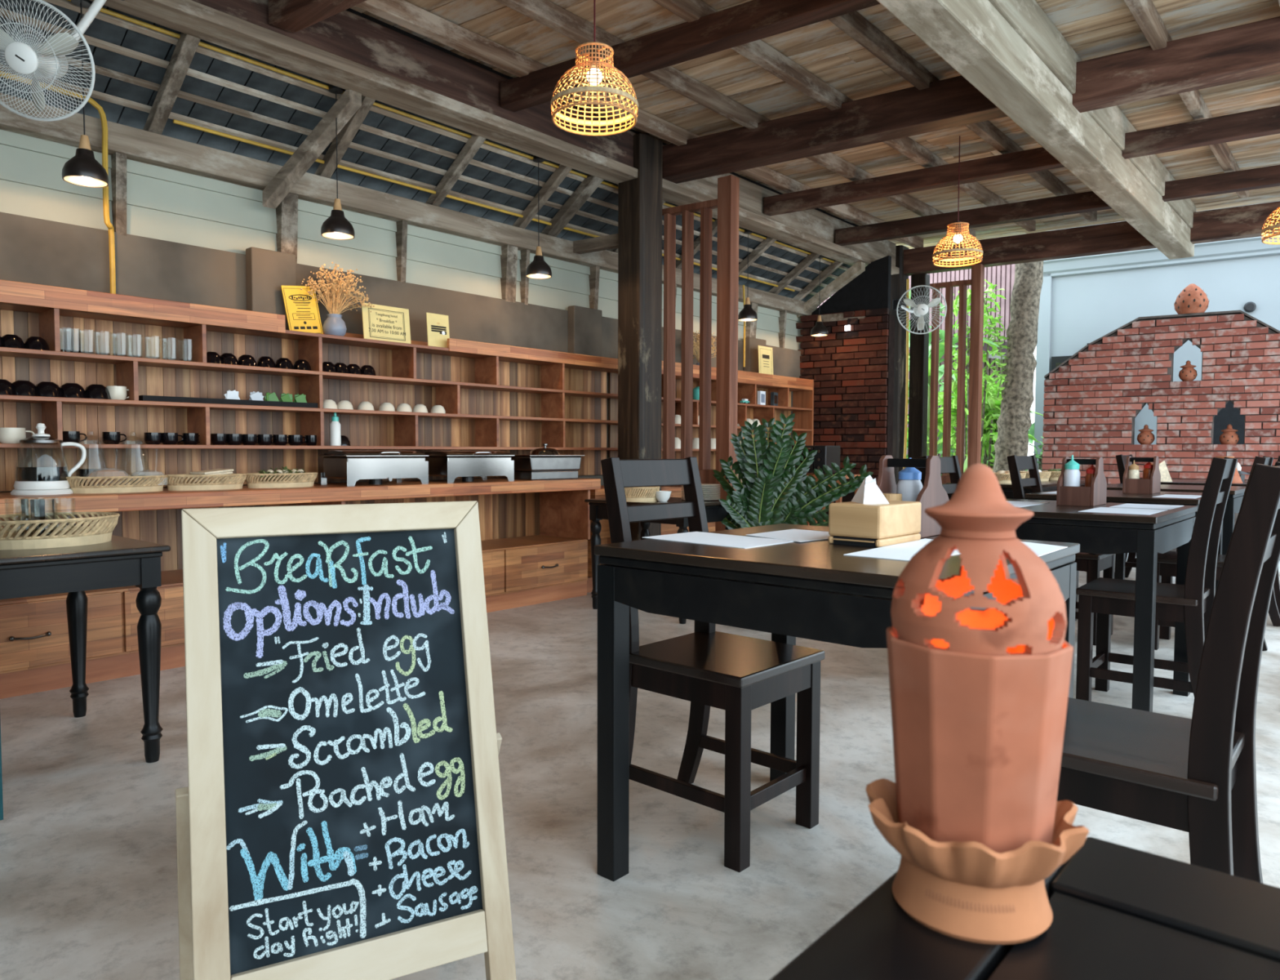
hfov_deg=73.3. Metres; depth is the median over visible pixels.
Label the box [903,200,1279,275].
beam
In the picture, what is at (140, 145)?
wall plate
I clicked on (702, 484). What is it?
plate
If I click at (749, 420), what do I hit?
bowl
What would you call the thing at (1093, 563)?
dining chair
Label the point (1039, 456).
shrub
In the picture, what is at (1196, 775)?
dining chair
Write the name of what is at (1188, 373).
lantern
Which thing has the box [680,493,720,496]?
plate
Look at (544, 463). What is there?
chafing dish
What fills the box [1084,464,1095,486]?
condiment bottle
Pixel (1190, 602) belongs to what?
dining chair
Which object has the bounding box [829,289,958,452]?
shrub
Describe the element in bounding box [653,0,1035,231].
joist
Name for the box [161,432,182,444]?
cup
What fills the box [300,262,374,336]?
flower vase
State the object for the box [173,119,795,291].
conduit
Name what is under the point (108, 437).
cup
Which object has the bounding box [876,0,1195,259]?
beam
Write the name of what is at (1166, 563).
dining chair
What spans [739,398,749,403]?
toy car
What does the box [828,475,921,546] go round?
tissue box
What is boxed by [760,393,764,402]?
picture
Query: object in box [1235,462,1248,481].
lamp
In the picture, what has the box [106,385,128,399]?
mug
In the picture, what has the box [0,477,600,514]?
countertop
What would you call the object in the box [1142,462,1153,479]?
condiment bottle
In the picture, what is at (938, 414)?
shrub
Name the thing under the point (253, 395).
sachets
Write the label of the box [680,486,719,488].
plate
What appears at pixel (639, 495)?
rattan basket
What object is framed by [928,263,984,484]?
screen
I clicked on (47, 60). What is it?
wall fan
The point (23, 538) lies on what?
rattan basket
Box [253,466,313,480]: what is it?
salad
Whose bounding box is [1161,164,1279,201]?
cross beam
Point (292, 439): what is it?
cup
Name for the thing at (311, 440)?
cup
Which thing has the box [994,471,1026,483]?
rattan basket
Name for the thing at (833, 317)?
gable timber
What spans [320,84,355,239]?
pendant lamp
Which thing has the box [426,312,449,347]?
sign
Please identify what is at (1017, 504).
placemat
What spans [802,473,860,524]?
wooden stand
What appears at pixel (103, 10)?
conduit
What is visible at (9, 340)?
bowl
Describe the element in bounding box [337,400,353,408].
bowl
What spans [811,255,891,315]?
gable panel
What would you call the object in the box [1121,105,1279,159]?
cross beam
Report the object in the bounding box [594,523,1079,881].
dining table
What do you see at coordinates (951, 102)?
cross beam
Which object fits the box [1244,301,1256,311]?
vent
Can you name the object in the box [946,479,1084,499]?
dining table
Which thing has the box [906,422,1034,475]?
shrub
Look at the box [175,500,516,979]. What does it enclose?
chalkboard sign
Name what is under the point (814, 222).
beam
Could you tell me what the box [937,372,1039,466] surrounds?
shrub
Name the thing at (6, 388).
bowl
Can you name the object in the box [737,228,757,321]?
pendant lamp
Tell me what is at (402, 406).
bowl
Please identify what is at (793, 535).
placemat
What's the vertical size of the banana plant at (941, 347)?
2.212 m
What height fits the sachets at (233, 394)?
0.080 m
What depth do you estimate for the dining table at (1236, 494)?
4.91 m
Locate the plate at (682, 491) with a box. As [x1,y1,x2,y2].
[681,490,719,493]
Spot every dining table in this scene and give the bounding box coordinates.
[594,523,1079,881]
[769,836,1279,979]
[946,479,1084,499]
[1005,498,1197,711]
[1025,489,1222,620]
[1086,483,1245,582]
[1160,479,1247,486]
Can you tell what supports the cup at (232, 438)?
on the wall shelving at (513, 400)
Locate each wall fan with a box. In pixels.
[0,0,124,121]
[892,284,946,333]
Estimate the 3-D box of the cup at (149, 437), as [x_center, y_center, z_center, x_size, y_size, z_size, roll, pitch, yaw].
[-2.252,-0.238,3.996,0.089,0.055,0.072,-1,3,-16]
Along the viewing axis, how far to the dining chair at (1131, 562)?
6.32 m
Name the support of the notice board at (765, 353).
on the wall shelving at (749, 383)
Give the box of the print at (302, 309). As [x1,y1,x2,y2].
[294,302,311,317]
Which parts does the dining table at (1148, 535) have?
moulding, leg, leg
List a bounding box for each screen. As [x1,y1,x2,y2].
[661,174,739,530]
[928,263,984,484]
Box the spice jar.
[882,493,902,500]
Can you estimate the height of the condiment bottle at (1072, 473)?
0.190 m
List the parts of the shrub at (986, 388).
stem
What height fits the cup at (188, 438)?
0.055 m
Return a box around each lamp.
[62,0,109,187]
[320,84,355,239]
[525,155,551,279]
[550,0,638,135]
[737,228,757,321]
[810,254,827,336]
[932,135,982,266]
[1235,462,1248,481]
[1261,206,1279,244]
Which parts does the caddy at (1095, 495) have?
panel, panel, panel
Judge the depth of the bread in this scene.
3.66 m
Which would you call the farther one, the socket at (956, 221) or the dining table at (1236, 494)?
the socket at (956, 221)
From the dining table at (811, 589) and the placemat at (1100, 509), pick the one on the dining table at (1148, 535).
the placemat at (1100, 509)
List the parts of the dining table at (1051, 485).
leg, moulding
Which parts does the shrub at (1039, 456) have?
stem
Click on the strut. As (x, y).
(349, 101)
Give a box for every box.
[693,386,699,399]
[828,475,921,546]
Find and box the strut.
[262,89,361,208]
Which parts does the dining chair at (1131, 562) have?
leg, leg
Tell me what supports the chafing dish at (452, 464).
on the counter at (535, 534)
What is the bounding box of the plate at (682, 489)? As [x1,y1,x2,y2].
[681,488,720,491]
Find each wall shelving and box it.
[0,279,617,491]
[608,360,813,473]
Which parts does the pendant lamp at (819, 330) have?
lamp shade, cord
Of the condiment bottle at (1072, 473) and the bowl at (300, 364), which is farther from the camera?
the bowl at (300, 364)
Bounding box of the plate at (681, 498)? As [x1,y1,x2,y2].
[680,497,719,500]
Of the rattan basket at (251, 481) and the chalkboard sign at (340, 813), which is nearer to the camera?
the chalkboard sign at (340, 813)
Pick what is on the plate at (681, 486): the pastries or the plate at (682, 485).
the plate at (682, 485)
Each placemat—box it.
[642,531,793,548]
[746,528,830,542]
[843,537,959,560]
[1006,500,1050,506]
[1022,541,1067,555]
[1078,506,1167,514]
[1109,502,1183,509]
[1151,493,1201,497]
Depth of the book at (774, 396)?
7.97 m
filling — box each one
[996,470,1009,476]
[1047,468,1061,474]
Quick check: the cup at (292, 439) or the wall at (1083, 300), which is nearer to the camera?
the cup at (292, 439)
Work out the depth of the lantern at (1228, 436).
8.01 m
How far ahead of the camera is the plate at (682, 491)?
5.14 m
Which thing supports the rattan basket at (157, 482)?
on the counter at (535, 534)
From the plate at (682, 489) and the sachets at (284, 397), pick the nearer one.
the sachets at (284, 397)
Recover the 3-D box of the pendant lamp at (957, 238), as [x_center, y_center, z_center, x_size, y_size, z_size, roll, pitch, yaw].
[2.179,-1.987,5.887,0.327,0.851,0.327,2,3,41]
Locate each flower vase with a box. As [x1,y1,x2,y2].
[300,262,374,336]
[693,329,716,364]
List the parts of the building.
wall panel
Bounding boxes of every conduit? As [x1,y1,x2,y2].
[0,71,115,293]
[68,0,834,262]
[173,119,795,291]
[742,284,745,366]
[902,278,909,468]
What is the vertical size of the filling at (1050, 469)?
0.045 m
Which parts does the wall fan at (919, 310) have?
arm, blade, motor, blade, blade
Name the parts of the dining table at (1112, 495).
leg, moulding, leg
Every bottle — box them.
[329,412,341,445]
[896,457,922,501]
[1063,454,1079,486]
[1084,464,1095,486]
[1128,460,1139,478]
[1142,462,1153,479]
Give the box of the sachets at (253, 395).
[248,391,263,400]
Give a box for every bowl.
[0,336,3,346]
[0,378,14,395]
[1,333,25,348]
[12,380,38,395]
[24,336,49,350]
[35,381,62,396]
[59,382,86,398]
[84,384,111,399]
[206,351,222,364]
[220,352,238,364]
[237,354,257,366]
[256,355,275,367]
[275,357,293,368]
[293,359,311,370]
[322,361,336,372]
[323,399,337,408]
[333,362,349,373]
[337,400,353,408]
[341,435,350,445]
[346,364,362,374]
[357,401,373,410]
[360,364,376,375]
[378,402,395,411]
[395,403,412,411]
[412,404,427,412]
[430,404,445,413]
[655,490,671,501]
[675,414,680,423]
[675,437,680,448]
[692,437,698,448]
[711,438,715,448]
[746,418,753,424]
[751,418,760,426]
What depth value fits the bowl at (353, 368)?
4.72 m
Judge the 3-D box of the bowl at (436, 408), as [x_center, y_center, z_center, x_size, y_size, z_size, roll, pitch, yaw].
[-1.214,-0.484,5.172,0.092,0.050,0.092,2,3,41]
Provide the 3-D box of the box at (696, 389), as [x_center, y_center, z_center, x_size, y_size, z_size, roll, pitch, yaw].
[0.482,-0.797,7.127,0.110,0.117,0.110,2,3,41]
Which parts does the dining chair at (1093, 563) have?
leg, leg, seat frame, leg, seat, leg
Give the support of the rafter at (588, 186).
on the wall plate at (140, 145)
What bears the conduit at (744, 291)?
attached to the wall at (180, 236)
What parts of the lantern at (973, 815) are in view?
pointed lid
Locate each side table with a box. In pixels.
[0,534,170,762]
[584,497,735,623]
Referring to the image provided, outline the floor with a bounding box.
[0,564,1279,979]
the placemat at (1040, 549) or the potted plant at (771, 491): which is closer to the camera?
the placemat at (1040, 549)
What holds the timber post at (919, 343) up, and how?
on the ground
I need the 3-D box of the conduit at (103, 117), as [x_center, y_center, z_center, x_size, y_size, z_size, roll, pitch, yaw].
[-2.783,-1.280,3.520,0.064,0.944,1.144,2,3,41]
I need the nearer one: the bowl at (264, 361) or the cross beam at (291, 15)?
the cross beam at (291, 15)
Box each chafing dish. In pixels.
[319,449,429,486]
[419,450,514,483]
[511,443,585,479]
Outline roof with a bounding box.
[0,0,851,302]
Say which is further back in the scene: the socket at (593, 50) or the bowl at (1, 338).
the bowl at (1, 338)
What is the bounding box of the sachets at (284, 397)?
[279,392,293,401]
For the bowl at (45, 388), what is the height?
0.066 m
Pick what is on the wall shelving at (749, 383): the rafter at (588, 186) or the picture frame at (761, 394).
the picture frame at (761, 394)
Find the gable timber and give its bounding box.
[821,311,867,321]
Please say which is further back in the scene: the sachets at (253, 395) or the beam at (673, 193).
the beam at (673, 193)
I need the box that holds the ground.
[1126,553,1279,571]
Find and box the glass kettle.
[10,422,86,494]
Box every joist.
[355,0,923,248]
[495,0,976,240]
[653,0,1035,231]
[827,10,1097,222]
[1124,0,1248,198]
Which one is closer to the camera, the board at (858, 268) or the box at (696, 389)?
the box at (696, 389)
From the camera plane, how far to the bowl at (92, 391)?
3.78 m
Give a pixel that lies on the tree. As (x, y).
(1014, 422)
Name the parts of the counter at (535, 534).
handle, drawer, drawer, drawer, support panel, drawer, drawer, handle, support panel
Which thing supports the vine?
attached to the tree
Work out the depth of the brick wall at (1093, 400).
8.26 m
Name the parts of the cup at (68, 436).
handle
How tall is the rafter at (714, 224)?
0.459 m
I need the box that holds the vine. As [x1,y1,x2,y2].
[983,291,1009,401]
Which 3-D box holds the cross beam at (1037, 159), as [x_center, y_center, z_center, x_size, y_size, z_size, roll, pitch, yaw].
[1.985,-2.246,6.270,2.346,0.130,0.099,2,3,34]
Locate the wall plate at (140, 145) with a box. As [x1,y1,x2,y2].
[0,93,817,315]
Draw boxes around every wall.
[0,128,802,492]
[795,307,894,526]
[1033,200,1279,466]
[1042,310,1279,551]
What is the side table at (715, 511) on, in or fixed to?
on the floor
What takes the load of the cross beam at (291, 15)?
attached to the beam at (1011, 51)
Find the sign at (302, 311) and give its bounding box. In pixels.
[280,284,323,333]
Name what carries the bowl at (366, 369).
on the wall shelving at (513, 400)
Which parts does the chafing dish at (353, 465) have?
leg, roll lid, burner, frame, handle, leg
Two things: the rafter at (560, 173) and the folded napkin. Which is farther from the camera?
the folded napkin
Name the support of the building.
on the ground
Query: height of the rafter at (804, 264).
0.459 m
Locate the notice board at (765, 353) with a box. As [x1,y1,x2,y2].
[757,345,773,374]
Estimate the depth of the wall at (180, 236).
4.56 m
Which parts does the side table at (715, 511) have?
leg, leg, moulding, leg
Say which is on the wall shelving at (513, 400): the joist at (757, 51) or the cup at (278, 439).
the cup at (278, 439)
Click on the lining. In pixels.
(362, 15)
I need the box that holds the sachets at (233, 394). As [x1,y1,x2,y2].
[224,389,239,399]
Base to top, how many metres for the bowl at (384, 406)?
0.050 m
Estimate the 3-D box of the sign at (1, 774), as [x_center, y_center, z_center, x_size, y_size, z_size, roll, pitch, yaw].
[-1.806,0.385,2.006,0.020,0.938,0.503,2,3,41]
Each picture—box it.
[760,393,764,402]
[773,395,777,403]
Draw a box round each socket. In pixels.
[590,44,599,66]
[955,221,960,233]
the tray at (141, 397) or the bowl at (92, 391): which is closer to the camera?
the bowl at (92, 391)
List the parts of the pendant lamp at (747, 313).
lamp shade, cord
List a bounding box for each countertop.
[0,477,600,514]
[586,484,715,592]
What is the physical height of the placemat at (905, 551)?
0.001 m
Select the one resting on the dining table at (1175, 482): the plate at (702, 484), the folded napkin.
the folded napkin
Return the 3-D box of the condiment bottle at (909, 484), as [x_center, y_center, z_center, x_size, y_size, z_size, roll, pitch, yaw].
[0.694,0.010,2.215,0.064,0.185,0.064,2,3,41]
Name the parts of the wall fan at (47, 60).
blade, blade, motor, blade, arm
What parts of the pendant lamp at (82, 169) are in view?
cord, lamp shade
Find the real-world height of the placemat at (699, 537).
0.001 m
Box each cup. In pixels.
[62,431,87,443]
[102,431,126,444]
[144,432,162,444]
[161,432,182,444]
[182,432,199,444]
[210,433,227,444]
[226,433,243,444]
[241,434,258,444]
[257,434,274,444]
[272,434,288,444]
[288,434,306,445]
[304,435,316,445]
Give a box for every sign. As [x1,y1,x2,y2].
[0,721,3,820]
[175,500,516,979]
[280,284,323,333]
[361,302,410,343]
[426,312,449,347]
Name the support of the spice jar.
in the caddy at (932, 494)
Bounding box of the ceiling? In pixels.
[350,0,1279,248]
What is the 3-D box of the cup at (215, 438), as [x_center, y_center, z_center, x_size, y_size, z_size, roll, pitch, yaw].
[-2.057,-0.248,4.221,0.089,0.055,0.072,-1,3,-16]
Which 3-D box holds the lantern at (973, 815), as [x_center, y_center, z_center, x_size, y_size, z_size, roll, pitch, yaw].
[0.149,0.088,0.386,0.094,0.200,0.092,0,3,-1]
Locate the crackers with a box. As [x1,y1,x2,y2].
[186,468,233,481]
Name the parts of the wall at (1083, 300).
cornice, wall panel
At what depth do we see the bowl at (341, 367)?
4.66 m
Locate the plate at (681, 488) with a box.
[680,488,720,490]
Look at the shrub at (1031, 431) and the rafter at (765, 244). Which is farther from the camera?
the shrub at (1031, 431)
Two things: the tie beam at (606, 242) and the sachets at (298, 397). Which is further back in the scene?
the tie beam at (606, 242)
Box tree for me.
[992,231,1044,474]
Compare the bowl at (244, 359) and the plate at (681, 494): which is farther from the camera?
the plate at (681, 494)
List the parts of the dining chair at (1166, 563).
leg, leg, seat frame, seat, leg, leg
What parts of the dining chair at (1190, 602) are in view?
leg, leg, seat, seat frame, leg, leg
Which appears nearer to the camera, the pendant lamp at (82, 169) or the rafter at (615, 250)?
the pendant lamp at (82, 169)
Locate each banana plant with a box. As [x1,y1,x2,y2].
[908,336,1043,455]
[940,436,982,475]
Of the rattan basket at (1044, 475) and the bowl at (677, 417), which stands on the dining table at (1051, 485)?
the rattan basket at (1044, 475)
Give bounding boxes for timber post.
[617,133,662,540]
[888,244,909,484]
[907,273,929,481]
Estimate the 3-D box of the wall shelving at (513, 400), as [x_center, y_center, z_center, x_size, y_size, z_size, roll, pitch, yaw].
[-1.685,-0.470,4.700,0.239,0.863,4.610,2,3,41]
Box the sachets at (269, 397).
[264,391,279,401]
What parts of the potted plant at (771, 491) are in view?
frond stem, frond stem, frond stem, frond stem, frond stem, frond stem, frond stem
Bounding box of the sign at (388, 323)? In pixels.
[361,302,410,343]
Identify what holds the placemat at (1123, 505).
on the dining table at (1148, 535)
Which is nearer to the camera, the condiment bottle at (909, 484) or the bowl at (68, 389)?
the condiment bottle at (909, 484)
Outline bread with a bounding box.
[86,469,128,485]
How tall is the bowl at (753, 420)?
0.075 m
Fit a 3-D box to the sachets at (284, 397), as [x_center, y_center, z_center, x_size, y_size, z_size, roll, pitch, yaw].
[-1.824,-0.462,4.446,0.077,0.080,0.036,-2,3,-42]
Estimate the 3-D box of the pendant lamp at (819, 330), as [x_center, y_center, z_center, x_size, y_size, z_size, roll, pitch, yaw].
[1.683,-1.827,8.065,0.164,0.752,0.164,2,3,41]
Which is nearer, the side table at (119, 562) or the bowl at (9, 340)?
the side table at (119, 562)
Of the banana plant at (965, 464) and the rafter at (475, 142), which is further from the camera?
the banana plant at (965, 464)
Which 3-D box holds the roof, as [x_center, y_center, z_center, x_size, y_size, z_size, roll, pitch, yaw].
[-0.682,-2.002,5.612,0.690,0.448,8.500,2,3,41]
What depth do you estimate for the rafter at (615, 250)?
6.52 m
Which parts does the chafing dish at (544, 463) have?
lid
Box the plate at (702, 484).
[701,483,720,485]
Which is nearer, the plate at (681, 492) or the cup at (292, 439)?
the cup at (292, 439)
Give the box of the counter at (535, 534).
[0,477,600,698]
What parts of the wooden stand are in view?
leg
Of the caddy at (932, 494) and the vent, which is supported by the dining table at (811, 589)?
the caddy at (932, 494)
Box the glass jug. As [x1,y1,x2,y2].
[75,468,107,485]
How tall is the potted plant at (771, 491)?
1.177 m
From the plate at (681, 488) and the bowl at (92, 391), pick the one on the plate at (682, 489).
the plate at (681, 488)
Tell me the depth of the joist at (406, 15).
4.65 m
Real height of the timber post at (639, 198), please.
3.060 m
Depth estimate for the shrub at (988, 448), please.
9.68 m
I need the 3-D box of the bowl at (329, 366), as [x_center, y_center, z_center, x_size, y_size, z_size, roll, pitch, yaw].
[-1.684,-0.659,4.638,0.096,0.060,0.096,2,3,41]
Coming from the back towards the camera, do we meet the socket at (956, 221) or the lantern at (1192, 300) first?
the lantern at (1192, 300)
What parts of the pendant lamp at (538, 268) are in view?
lamp shade, cord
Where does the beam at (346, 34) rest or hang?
on the beam at (190, 17)
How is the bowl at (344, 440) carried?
on the wall shelving at (513, 400)
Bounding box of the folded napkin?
[1159,460,1172,481]
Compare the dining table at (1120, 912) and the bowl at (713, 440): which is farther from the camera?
the bowl at (713, 440)
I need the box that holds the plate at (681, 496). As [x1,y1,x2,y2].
[680,496,719,498]
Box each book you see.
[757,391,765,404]
[770,391,777,405]
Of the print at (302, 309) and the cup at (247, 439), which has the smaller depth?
the cup at (247, 439)
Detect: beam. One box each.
[89,0,637,184]
[192,0,636,167]
[268,0,366,32]
[500,0,880,111]
[573,233,617,253]
[662,75,1007,183]
[662,144,896,266]
[662,177,899,274]
[764,146,1064,215]
[835,191,1112,245]
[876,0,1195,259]
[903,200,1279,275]
[1071,16,1279,112]
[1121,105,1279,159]
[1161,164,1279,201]
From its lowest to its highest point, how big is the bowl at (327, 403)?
0.050 m
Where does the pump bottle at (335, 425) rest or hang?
on the wall shelving at (513, 400)
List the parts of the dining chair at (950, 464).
leg, leg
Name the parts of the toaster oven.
door, control panel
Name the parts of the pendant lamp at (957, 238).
bulb, cord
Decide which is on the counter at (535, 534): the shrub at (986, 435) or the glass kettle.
the glass kettle
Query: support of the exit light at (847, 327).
attached to the wall at (851, 371)
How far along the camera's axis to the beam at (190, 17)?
4.22 m
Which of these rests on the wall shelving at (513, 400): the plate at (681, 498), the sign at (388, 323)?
the sign at (388, 323)
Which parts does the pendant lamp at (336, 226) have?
cord, lamp shade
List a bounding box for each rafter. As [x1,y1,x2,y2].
[142,32,200,134]
[314,95,375,177]
[425,133,486,206]
[512,164,572,228]
[541,173,603,236]
[608,200,666,253]
[675,218,717,269]
[738,236,776,275]
[768,252,820,293]
[793,260,843,300]
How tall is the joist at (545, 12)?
0.093 m
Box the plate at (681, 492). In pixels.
[680,492,719,494]
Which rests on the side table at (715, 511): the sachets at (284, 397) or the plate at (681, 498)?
the plate at (681, 498)
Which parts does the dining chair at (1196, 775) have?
seat frame, seat, leg, leg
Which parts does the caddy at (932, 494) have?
panel, panel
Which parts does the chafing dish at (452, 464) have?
roll lid, burner, frame, handle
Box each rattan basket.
[0,511,119,550]
[66,474,167,493]
[162,473,247,490]
[244,471,317,488]
[624,485,660,502]
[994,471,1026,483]
[1019,471,1051,480]
[1042,470,1061,479]
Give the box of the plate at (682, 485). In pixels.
[681,484,719,487]
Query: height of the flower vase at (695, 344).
0.404 m
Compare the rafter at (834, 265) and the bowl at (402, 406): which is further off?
the rafter at (834, 265)
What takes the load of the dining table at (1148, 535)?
on the floor
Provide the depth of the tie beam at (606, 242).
6.06 m
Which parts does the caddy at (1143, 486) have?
panel, panel, panel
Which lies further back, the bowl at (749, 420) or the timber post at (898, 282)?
the timber post at (898, 282)
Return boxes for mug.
[0,427,35,443]
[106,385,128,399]
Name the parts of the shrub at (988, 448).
stem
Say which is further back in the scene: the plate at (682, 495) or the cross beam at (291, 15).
the plate at (682, 495)
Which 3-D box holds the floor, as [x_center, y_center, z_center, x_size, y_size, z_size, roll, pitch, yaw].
[1.069,0.880,2.954,7.000,0.100,11.400,2,3,41]
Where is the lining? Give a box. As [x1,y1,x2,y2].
[7,0,858,306]
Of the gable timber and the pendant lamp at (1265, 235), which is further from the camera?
the gable timber
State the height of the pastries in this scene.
0.068 m
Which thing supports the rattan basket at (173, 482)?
on the counter at (535, 534)
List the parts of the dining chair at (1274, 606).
leg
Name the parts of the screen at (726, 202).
rail, rail, post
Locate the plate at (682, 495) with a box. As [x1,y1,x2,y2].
[681,494,720,497]
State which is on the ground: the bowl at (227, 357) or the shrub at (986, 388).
the shrub at (986, 388)
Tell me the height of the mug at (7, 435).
0.065 m
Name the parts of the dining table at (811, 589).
leg, leg, moulding, leg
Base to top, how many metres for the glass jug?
0.266 m
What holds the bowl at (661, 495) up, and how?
on the side table at (715, 511)
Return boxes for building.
[817,234,1018,463]
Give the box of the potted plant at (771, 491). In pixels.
[712,413,873,529]
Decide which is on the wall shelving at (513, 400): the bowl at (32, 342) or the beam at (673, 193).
the bowl at (32, 342)
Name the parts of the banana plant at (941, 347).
stem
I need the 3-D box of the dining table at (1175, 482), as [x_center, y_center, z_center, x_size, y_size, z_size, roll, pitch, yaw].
[4.110,0.315,6.218,0.720,0.750,0.750,2,3,41]
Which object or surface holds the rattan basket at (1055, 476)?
on the dining table at (1051, 485)
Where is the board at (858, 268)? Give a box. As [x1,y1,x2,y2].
[796,262,865,318]
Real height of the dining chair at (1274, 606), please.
0.949 m
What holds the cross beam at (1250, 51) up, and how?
attached to the beam at (1011, 51)
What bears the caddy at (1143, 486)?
on the dining table at (1112, 495)
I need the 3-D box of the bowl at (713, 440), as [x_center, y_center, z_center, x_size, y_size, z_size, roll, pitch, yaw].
[0.615,-0.393,7.300,0.124,0.090,0.124,2,3,41]
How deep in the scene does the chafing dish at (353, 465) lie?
4.54 m
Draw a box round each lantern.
[865,462,1089,943]
[1137,424,1155,444]
[1173,283,1208,314]
[1178,360,1197,381]
[1218,424,1239,444]
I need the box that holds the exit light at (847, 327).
[844,324,850,330]
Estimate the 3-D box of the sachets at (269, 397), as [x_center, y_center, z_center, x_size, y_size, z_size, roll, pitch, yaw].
[-1.883,-0.460,4.395,0.054,0.079,0.074,2,3,41]
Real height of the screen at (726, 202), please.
2.840 m
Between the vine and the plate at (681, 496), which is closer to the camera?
the plate at (681, 496)
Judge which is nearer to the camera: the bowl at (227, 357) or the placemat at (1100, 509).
the placemat at (1100, 509)
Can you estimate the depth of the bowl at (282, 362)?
4.42 m
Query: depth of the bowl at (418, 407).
5.04 m
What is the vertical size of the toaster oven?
0.250 m
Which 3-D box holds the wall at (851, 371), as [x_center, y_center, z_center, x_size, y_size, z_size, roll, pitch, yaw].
[1.995,-0.580,8.523,0.976,2.317,0.168,2,3,34]
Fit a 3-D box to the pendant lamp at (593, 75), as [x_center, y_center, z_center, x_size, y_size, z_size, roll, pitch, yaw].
[-0.174,-1.823,3.301,0.338,0.798,0.338,2,3,41]
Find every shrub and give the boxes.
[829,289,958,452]
[906,413,942,457]
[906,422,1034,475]
[928,391,1000,470]
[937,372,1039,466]
[940,279,1006,463]
[1028,435,1044,471]
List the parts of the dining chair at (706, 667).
leg, leg, seat frame, seat, leg, leg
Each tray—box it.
[138,395,318,408]
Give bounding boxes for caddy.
[876,454,949,537]
[1056,456,1106,506]
[1122,455,1160,493]
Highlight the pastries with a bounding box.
[130,474,165,484]
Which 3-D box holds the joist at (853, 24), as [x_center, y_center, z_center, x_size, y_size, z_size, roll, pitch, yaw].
[0.402,-2.266,3.498,0.059,0.093,11.150,2,3,41]
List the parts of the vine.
stem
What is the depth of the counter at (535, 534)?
4.06 m
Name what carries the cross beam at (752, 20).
attached to the beam at (1011, 51)
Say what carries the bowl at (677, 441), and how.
on the wall shelving at (749, 383)
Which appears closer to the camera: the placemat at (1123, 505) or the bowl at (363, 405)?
the placemat at (1123, 505)
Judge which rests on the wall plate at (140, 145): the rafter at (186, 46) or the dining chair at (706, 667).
the rafter at (186, 46)
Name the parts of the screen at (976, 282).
rail, rail, post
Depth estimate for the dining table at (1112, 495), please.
4.13 m
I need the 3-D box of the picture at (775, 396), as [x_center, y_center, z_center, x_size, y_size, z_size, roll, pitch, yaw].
[1.262,-0.841,8.001,0.001,0.078,0.079,2,3,29]
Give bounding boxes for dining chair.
[600,456,824,871]
[917,455,961,494]
[1007,454,1115,644]
[1057,462,1279,883]
[1075,457,1237,701]
[1114,453,1177,583]
[1154,455,1273,650]
[1268,455,1279,626]
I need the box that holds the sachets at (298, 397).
[293,393,306,402]
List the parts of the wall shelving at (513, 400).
rail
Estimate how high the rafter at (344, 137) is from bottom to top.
0.459 m
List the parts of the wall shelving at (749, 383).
panel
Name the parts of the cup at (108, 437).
handle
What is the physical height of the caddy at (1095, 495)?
0.190 m
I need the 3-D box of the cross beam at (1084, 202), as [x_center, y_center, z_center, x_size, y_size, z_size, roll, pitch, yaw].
[2.759,-2.257,7.161,2.346,0.135,0.099,2,3,34]
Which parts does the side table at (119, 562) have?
leg, moulding, leg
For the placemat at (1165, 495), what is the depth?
4.11 m
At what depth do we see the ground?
7.54 m
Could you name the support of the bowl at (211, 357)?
on the wall shelving at (513, 400)
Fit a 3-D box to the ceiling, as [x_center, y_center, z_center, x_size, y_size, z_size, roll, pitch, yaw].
[0.955,-2.326,3.491,4.916,0.025,12.191,2,3,41]
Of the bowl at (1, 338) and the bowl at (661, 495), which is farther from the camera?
the bowl at (661, 495)
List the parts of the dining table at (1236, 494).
leg, leg, moulding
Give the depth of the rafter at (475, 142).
5.13 m
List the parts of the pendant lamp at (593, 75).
cord, bulb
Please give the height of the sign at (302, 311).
0.281 m
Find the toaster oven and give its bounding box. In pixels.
[786,445,839,474]
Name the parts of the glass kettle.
lid, knob, handle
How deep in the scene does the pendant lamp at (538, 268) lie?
5.38 m
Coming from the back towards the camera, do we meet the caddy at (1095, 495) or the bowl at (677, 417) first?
the bowl at (677, 417)
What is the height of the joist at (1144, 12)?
0.093 m

